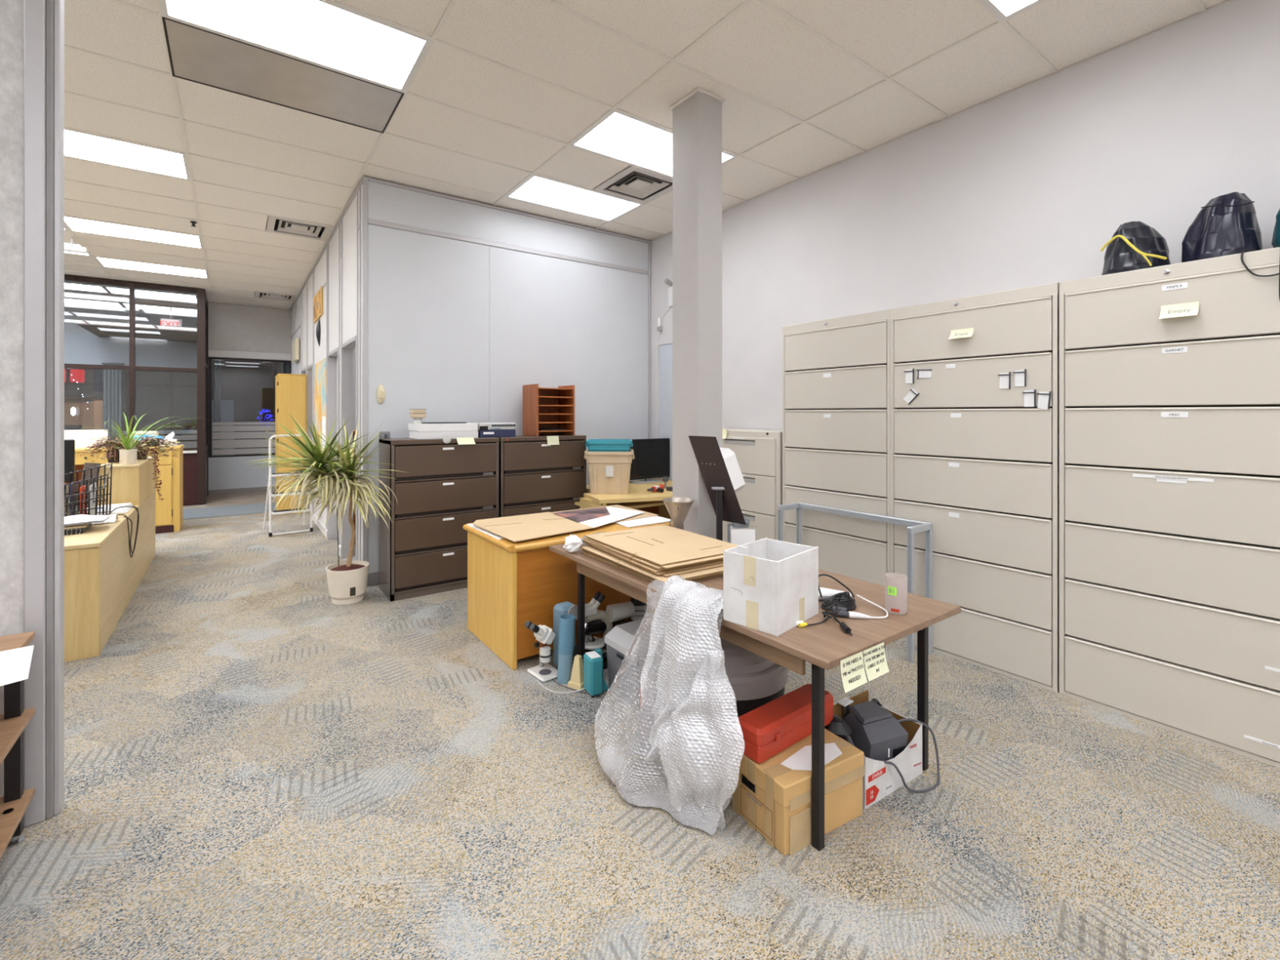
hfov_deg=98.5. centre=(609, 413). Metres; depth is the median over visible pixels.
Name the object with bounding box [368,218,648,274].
trim
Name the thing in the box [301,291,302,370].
trim
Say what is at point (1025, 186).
wall
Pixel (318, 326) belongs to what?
mask
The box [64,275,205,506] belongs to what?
window
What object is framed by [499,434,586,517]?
cabinet
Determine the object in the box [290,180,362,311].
trim
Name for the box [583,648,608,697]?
unit
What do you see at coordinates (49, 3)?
trim
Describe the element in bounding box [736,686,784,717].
tub
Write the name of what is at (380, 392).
wall ornament
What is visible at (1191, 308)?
sticky note
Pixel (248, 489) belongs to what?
baseboard
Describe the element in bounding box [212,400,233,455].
wall
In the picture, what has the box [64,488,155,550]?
countertop
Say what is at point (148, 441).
trailing plant
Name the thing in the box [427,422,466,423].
tablet
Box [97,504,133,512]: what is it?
paper stack
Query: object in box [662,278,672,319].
camera
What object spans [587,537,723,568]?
flat cardboard box
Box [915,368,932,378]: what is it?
magnet
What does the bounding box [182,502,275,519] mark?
trim
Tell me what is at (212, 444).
window
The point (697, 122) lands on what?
column
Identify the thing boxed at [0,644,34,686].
paper sheet
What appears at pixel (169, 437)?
tissue box
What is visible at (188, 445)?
window
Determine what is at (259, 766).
floor
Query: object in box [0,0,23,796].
wall
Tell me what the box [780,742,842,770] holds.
paper
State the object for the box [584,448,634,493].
storage tote
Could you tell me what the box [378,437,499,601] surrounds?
cabinet
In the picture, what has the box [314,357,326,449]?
map
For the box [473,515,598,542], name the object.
cardboard sheet
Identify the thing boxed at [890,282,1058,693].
filing cabinet
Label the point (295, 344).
wall box
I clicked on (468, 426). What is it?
flat box
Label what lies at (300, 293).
trim
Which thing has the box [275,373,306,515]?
tall cabinet
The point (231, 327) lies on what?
wall
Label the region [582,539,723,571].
flat cardboard box
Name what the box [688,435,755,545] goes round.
stand
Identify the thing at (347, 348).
door
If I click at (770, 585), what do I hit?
carton
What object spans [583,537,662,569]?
flat cardboard box
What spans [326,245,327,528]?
trim
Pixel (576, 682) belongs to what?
wedge
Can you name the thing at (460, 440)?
sticky note
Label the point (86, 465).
stand
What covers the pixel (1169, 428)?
filing cabinet
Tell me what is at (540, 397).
shelf
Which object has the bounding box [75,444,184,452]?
countertop
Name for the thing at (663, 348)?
door
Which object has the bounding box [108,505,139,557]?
cable
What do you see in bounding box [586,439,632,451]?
storage tote
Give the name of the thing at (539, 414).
shelf
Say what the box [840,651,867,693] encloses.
sticky note
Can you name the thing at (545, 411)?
tray
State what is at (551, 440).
sticky note
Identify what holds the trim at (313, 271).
attached to the wall at (349, 220)
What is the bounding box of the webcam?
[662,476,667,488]
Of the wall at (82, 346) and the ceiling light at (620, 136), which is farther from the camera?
the wall at (82, 346)
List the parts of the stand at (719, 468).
tray arm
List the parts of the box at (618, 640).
lid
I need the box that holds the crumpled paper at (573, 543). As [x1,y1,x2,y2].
[562,534,582,552]
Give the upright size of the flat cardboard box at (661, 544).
0.008 m
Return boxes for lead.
[537,659,584,693]
[551,678,600,697]
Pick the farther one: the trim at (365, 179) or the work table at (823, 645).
the trim at (365, 179)
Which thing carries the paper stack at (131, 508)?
on the counter at (101, 577)
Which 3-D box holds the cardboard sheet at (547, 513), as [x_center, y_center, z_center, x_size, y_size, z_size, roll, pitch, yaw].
[-0.552,0.754,3.833,0.690,0.004,0.555,0,0,-34]
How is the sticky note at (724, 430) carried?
attached to the file cabinet at (757, 452)
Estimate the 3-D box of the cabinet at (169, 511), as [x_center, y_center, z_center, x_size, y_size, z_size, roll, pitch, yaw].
[-6.292,0.958,6.814,1.590,1.085,0.590,0,0,-34]
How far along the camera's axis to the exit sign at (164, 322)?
10.51 m
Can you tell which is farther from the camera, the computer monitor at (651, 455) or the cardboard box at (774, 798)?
the computer monitor at (651, 455)
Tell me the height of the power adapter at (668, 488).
0.035 m
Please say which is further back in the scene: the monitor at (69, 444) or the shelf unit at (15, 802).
the monitor at (69, 444)
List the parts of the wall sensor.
bulb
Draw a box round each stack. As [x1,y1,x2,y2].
[64,514,111,535]
[87,502,131,509]
[87,503,132,511]
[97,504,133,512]
[97,505,133,514]
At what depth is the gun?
5.26 m
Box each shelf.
[538,387,573,390]
[538,395,573,398]
[538,404,573,406]
[538,413,573,414]
[538,421,573,423]
[538,430,573,431]
[574,500,664,508]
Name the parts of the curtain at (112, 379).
rail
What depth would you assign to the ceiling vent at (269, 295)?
9.76 m
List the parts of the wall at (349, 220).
panel, panel, panel, panel, panel, panel, panel, panel, panel, panel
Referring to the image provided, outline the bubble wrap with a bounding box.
[594,574,744,834]
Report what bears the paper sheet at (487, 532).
on the oak desk at (511, 584)
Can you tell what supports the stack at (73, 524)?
on the counter at (101, 577)
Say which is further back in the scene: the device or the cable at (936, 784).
the device
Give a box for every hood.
[605,596,648,627]
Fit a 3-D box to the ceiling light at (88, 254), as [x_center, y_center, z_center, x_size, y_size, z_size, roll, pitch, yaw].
[-7.120,-2.114,6.635,1.220,0.090,0.612,0,0,-34]
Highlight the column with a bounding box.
[672,92,722,538]
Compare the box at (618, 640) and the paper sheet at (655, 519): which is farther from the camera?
the paper sheet at (655, 519)
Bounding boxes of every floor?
[0,494,1279,959]
[205,490,275,507]
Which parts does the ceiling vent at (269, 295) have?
plate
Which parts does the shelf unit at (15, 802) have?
post, shelf, shelf, shelf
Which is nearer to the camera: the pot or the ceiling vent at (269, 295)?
the pot
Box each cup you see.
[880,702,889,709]
[884,573,907,615]
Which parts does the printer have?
lid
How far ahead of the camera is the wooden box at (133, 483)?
4.79 m
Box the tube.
[557,614,575,684]
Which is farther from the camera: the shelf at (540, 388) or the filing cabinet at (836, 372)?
the shelf at (540, 388)
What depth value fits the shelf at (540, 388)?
5.45 m
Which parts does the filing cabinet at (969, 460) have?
drawer, drawer, drawer, drawer, drawer, drawer, drawer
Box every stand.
[78,462,101,508]
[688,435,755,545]
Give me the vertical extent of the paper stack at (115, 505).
0.007 m
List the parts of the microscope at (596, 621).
arm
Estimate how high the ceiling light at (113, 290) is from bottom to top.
0.090 m
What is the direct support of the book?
on the stack at (73, 524)
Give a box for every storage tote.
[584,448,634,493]
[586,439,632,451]
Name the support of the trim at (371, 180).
attached to the wall at (457, 329)
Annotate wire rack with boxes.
[64,462,112,516]
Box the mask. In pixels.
[315,318,320,346]
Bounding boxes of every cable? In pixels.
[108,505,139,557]
[848,594,888,618]
[878,718,940,792]
[1240,251,1279,300]
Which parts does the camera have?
plate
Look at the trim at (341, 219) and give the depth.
5.76 m
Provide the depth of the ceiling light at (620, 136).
4.20 m
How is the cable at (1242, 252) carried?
hanging from the filing cabinet at (1169, 428)
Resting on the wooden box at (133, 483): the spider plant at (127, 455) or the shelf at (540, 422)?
the spider plant at (127, 455)
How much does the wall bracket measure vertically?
0.085 m
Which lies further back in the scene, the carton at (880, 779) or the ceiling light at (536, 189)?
the ceiling light at (536, 189)
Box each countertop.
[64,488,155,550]
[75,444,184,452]
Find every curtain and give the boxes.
[101,362,124,441]
[213,359,221,449]
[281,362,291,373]
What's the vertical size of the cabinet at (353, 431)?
1.300 m
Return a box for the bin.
[720,637,787,717]
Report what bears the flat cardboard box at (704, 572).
on the flat cardboard box at (584, 549)
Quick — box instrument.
[553,600,577,666]
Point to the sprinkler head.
(192, 222)
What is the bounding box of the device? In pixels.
[408,408,430,423]
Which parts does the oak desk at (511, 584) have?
panel, modesty panel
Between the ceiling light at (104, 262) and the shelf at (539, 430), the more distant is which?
the ceiling light at (104, 262)
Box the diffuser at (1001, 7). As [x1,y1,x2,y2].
[990,0,1035,15]
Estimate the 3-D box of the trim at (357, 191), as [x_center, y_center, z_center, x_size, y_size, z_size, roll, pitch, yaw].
[-2.304,-0.270,5.032,0.012,3.540,0.020,0,0,-34]
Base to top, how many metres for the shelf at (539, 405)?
0.010 m
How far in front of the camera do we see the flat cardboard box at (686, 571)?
2.59 m
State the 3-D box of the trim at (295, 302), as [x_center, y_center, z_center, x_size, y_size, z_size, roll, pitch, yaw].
[-5.713,-0.270,10.024,0.012,3.540,0.020,0,0,-34]
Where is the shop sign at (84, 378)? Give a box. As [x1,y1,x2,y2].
[64,368,93,391]
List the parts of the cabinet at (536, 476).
drawer, pull, pull, drawer, drawer, catch plate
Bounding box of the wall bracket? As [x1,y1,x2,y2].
[379,431,390,438]
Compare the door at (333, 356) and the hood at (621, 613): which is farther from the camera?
the door at (333, 356)
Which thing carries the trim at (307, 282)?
attached to the wall at (349, 220)
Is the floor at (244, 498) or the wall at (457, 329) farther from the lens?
the floor at (244, 498)
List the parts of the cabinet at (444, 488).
drawer, pull, pull, pull, pull, drawer, drawer, drawer, catch plate, catch plate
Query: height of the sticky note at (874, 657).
0.096 m
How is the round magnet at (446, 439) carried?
attached to the cabinet at (444, 488)
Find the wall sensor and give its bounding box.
[657,317,662,340]
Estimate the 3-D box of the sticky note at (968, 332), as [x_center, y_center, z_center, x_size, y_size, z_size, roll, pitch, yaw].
[2.123,-0.486,3.329,0.042,0.057,0.125,0,0,-34]
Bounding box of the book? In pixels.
[64,523,91,535]
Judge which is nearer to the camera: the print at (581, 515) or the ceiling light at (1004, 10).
the ceiling light at (1004, 10)
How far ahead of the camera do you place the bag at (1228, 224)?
2.52 m
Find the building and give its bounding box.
[64,391,102,430]
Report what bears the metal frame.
on the floor at (259, 766)
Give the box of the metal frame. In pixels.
[777,502,932,662]
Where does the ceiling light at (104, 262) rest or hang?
attached to the ceiling at (499, 96)
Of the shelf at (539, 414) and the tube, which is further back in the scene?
the shelf at (539, 414)
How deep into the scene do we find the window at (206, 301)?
10.11 m
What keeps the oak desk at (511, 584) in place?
on the floor at (259, 766)
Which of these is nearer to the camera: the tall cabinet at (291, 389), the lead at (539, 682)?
the lead at (539, 682)
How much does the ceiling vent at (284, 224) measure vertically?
0.070 m
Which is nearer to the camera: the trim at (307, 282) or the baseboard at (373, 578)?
the baseboard at (373, 578)
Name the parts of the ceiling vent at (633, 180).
plate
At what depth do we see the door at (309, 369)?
8.44 m
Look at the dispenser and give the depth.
3.40 m
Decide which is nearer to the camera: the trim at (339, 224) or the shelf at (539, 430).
the shelf at (539, 430)
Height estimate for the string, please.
0.976 m
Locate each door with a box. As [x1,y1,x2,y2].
[301,368,306,374]
[306,363,312,511]
[327,346,338,539]
[341,335,356,560]
[654,337,672,480]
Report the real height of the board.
0.220 m
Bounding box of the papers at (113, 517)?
[91,513,118,524]
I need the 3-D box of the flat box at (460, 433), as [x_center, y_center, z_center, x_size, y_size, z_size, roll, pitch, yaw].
[-1.466,0.179,4.870,0.520,0.066,0.302,0,0,-34]
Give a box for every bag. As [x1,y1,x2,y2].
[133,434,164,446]
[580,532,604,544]
[824,714,854,746]
[1099,221,1170,275]
[1181,191,1262,262]
[1271,208,1279,248]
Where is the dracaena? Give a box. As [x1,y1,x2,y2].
[241,412,406,604]
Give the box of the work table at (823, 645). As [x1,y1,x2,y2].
[549,543,960,851]
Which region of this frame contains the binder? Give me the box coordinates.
[475,422,515,437]
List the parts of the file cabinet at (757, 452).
handle, drawer, drawer, handle, handle, drawer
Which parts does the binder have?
terminal strip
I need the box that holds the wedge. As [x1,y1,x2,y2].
[567,654,583,691]
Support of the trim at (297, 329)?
attached to the wall at (349, 220)
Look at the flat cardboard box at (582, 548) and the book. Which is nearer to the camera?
the flat cardboard box at (582, 548)
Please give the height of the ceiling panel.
0.030 m
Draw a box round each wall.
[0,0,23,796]
[64,306,196,368]
[121,356,286,454]
[208,302,291,489]
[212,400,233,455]
[291,183,362,560]
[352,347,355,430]
[368,181,648,573]
[650,0,1279,479]
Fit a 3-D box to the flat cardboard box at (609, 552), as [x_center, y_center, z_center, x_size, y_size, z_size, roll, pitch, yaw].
[0.275,0.724,2.968,0.571,0.007,0.721,0,0,-30]
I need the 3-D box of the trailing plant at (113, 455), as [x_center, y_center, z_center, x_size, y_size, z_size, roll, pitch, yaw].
[-4.546,0.324,5.082,0.356,0.241,0.477,0,0,35]
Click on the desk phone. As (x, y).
(156, 433)
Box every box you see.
[97,456,155,505]
[160,431,177,446]
[292,336,299,364]
[408,422,477,431]
[408,430,478,439]
[580,551,723,586]
[581,546,723,583]
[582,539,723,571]
[582,540,723,573]
[582,548,721,580]
[582,550,723,586]
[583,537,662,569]
[583,549,723,580]
[584,524,737,565]
[584,542,723,575]
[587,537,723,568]
[589,545,723,577]
[604,617,653,710]
[732,728,864,855]
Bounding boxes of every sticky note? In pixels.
[456,437,475,444]
[546,435,559,444]
[722,428,726,438]
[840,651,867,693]
[862,642,889,681]
[948,328,973,338]
[1158,301,1199,319]
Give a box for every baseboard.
[208,485,275,495]
[312,513,327,538]
[338,545,341,556]
[368,572,378,585]
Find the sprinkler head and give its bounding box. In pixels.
[190,221,196,226]
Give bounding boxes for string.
[69,368,90,415]
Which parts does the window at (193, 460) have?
sill, panel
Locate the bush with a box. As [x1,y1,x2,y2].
[257,408,273,453]
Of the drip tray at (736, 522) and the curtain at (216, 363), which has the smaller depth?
the drip tray at (736, 522)
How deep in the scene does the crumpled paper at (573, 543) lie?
3.07 m
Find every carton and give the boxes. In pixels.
[723,537,818,636]
[832,689,922,809]
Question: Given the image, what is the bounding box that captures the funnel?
[662,497,694,529]
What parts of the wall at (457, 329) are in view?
panel, panel, panel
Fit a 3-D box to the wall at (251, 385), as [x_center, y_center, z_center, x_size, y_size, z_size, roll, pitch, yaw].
[-8.918,-0.150,13.951,5.400,3.500,0.100,0,0,-34]
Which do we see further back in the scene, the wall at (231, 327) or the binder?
the wall at (231, 327)
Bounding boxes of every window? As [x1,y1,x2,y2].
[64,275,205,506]
[64,368,196,448]
[205,293,208,499]
[208,356,291,457]
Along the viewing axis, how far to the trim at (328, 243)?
6.59 m
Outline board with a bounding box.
[64,429,107,448]
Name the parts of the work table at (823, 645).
leg, leg, cable coil, leg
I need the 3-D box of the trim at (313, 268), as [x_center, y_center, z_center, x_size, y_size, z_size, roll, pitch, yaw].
[-4.145,-0.270,7.729,0.012,3.540,0.020,0,0,-34]
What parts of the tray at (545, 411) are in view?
panel, panel, panel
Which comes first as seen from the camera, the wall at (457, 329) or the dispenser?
the dispenser
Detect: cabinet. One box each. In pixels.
[64,444,184,533]
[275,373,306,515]
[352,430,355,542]
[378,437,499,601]
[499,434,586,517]
[722,428,782,542]
[782,309,890,586]
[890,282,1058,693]
[1058,247,1279,768]
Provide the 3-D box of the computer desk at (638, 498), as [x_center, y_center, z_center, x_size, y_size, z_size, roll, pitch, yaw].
[0.294,1.125,5.528,1.440,0.750,1.120,0,0,-34]
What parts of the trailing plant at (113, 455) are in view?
pot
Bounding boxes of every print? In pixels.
[313,285,323,323]
[552,506,610,522]
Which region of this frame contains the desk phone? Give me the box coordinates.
[133,431,158,436]
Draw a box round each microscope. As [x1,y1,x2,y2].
[524,620,557,682]
[584,591,613,669]
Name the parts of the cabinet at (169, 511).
drawer, drawer, door, kick panel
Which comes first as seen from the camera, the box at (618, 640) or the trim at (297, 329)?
the box at (618, 640)
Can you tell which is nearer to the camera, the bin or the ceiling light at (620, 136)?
the bin
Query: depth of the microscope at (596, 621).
3.29 m
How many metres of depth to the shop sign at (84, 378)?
17.98 m
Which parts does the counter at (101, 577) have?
panel, panel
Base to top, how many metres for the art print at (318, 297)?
0.360 m
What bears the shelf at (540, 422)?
attached to the tray at (545, 411)
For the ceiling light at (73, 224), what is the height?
0.090 m
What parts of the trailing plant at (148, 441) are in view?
pot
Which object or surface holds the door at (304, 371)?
in the wall at (349, 220)
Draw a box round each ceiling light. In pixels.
[64,128,191,181]
[64,216,204,248]
[64,242,92,256]
[64,281,109,293]
[64,297,125,308]
[93,256,208,278]
[102,285,196,301]
[120,302,196,314]
[159,0,432,93]
[504,173,644,222]
[568,109,738,177]
[978,0,1044,22]
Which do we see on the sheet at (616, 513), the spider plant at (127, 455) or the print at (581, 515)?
the print at (581, 515)
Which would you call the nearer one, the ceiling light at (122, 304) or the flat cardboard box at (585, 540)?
the flat cardboard box at (585, 540)
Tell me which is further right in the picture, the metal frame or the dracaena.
the metal frame
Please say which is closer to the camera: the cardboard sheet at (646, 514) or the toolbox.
the toolbox
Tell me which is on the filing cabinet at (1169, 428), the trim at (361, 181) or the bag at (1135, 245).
the bag at (1135, 245)
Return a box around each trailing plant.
[79,436,154,462]
[102,434,179,501]
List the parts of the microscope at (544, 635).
focus knob, focus arm, stage plate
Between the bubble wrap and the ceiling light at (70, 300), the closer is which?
the bubble wrap
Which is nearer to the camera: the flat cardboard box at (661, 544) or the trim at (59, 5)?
the trim at (59, 5)
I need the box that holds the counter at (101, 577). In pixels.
[64,488,155,662]
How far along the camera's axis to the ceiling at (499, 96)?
3.67 m
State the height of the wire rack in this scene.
0.408 m
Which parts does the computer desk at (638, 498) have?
panel, panel, panel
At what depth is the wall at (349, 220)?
6.04 m
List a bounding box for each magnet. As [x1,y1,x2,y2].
[442,435,450,443]
[902,388,919,404]
[903,368,914,383]
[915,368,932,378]
[997,371,1010,388]
[1013,368,1026,386]
[1022,389,1035,407]
[1036,391,1051,408]
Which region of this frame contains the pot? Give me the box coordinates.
[325,560,369,599]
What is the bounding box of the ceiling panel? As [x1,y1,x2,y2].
[161,16,404,133]
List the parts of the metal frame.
leg, rail, leg, rail, leg, rail, leg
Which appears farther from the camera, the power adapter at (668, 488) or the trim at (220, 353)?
the trim at (220, 353)
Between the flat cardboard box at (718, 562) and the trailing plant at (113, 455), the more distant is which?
the trailing plant at (113, 455)
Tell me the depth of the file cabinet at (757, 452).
4.65 m
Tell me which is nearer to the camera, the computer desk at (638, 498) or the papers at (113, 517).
the papers at (113, 517)
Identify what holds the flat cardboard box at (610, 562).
on the flat cardboard box at (582, 552)
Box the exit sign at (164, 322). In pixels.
[160,306,182,326]
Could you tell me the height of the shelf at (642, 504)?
0.025 m
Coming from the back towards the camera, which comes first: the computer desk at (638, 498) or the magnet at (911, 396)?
the computer desk at (638, 498)
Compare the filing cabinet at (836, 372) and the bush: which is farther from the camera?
the bush
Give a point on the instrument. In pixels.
(566, 607)
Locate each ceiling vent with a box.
[254,291,297,301]
[266,215,333,240]
[593,165,672,204]
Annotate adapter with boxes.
[666,486,672,491]
[818,586,851,601]
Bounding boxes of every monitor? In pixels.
[64,439,75,507]
[629,438,669,484]
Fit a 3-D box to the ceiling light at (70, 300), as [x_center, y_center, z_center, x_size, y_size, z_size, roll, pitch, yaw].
[-9.790,-2.111,10.154,1.220,0.090,0.612,0,0,-34]
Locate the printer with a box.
[843,700,908,760]
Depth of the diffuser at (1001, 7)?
2.80 m
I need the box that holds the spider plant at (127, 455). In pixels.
[82,412,200,464]
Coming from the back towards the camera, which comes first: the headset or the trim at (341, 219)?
the trim at (341, 219)
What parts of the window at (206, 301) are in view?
panel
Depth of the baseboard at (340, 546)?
5.78 m
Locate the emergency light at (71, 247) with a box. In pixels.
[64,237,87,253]
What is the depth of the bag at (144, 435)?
6.99 m
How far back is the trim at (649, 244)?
6.57 m
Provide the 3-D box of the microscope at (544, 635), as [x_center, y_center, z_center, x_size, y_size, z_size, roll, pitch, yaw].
[-0.393,1.337,3.156,0.190,0.327,0.180,0,0,-40]
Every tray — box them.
[522,383,574,435]
[731,517,751,528]
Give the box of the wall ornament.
[376,384,385,404]
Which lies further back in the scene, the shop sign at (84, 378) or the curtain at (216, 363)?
the shop sign at (84, 378)
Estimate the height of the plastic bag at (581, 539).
0.065 m
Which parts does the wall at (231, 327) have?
panel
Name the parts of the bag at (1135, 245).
cord, cord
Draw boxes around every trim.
[23,0,45,826]
[45,0,53,818]
[53,0,64,815]
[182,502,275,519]
[208,349,291,360]
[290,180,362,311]
[290,324,300,338]
[295,302,296,373]
[300,293,301,374]
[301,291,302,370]
[306,281,307,366]
[306,282,306,374]
[312,271,313,511]
[313,268,315,512]
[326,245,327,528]
[327,243,328,353]
[338,223,340,545]
[341,218,342,344]
[356,191,358,560]
[359,186,360,560]
[362,176,368,586]
[368,177,650,243]
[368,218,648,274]
[648,243,650,479]
[669,87,724,111]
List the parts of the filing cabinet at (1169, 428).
drawer, drawer, drawer, drawer, drawer, drawer, drawer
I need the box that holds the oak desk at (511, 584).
[462,521,672,670]
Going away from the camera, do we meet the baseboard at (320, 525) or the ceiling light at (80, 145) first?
the ceiling light at (80, 145)
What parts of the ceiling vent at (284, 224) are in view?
plate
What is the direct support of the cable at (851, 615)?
on the work table at (823, 645)
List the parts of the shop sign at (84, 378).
panel, panel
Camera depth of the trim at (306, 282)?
8.53 m
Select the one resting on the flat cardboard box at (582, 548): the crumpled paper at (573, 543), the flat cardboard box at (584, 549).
the flat cardboard box at (584, 549)
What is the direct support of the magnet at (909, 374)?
attached to the filing cabinet at (969, 460)
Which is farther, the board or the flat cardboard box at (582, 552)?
the board
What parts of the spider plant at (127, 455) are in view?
pot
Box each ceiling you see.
[64,0,1230,316]
[75,319,196,342]
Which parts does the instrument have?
panel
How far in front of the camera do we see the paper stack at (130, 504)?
4.46 m
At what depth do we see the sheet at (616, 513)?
3.98 m
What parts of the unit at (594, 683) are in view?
label plate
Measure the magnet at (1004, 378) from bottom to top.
0.097 m
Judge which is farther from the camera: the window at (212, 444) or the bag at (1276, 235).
the window at (212, 444)
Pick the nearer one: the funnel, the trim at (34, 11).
the trim at (34, 11)
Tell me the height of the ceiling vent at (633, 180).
0.070 m
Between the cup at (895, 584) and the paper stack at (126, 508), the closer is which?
the cup at (895, 584)
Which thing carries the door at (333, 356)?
in the wall at (349, 220)
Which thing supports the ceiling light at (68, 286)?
attached to the ceiling at (499, 96)
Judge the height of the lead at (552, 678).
0.008 m
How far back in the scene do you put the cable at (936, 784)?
2.25 m
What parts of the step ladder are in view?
leg, leg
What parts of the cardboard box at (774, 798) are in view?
printed frame, lid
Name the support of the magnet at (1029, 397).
attached to the filing cabinet at (969, 460)
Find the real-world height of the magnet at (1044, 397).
0.097 m
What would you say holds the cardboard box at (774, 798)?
on the floor at (259, 766)
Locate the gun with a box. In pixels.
[647,484,664,492]
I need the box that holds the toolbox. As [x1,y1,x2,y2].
[737,684,833,764]
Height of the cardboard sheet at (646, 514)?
0.004 m
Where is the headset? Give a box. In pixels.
[871,697,889,709]
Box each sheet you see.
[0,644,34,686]
[466,523,505,539]
[472,511,559,524]
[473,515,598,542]
[551,504,657,524]
[579,506,644,528]
[613,515,672,527]
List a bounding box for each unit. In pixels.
[0,631,35,858]
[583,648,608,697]
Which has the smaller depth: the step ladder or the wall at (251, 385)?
the step ladder
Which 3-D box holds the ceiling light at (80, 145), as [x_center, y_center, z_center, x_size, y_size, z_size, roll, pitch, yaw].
[-4.042,-2.114,4.290,1.220,0.090,0.612,0,0,-34]
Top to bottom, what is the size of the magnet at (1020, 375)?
0.097 m
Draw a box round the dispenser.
[720,447,745,492]
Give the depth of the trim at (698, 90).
3.58 m
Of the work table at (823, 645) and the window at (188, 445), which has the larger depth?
the window at (188, 445)
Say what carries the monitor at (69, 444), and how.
on the counter at (101, 577)
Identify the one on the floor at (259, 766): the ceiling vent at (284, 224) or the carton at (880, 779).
the carton at (880, 779)
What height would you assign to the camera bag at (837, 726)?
0.240 m
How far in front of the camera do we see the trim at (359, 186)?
4.92 m
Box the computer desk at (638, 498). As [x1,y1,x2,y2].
[574,478,672,519]
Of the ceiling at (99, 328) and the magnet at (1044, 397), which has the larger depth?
the ceiling at (99, 328)
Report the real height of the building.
2.420 m
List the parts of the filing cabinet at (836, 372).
drawer, drawer, drawer, drawer, drawer, drawer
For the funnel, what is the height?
0.242 m
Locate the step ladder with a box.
[262,434,313,537]
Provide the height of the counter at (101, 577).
0.703 m

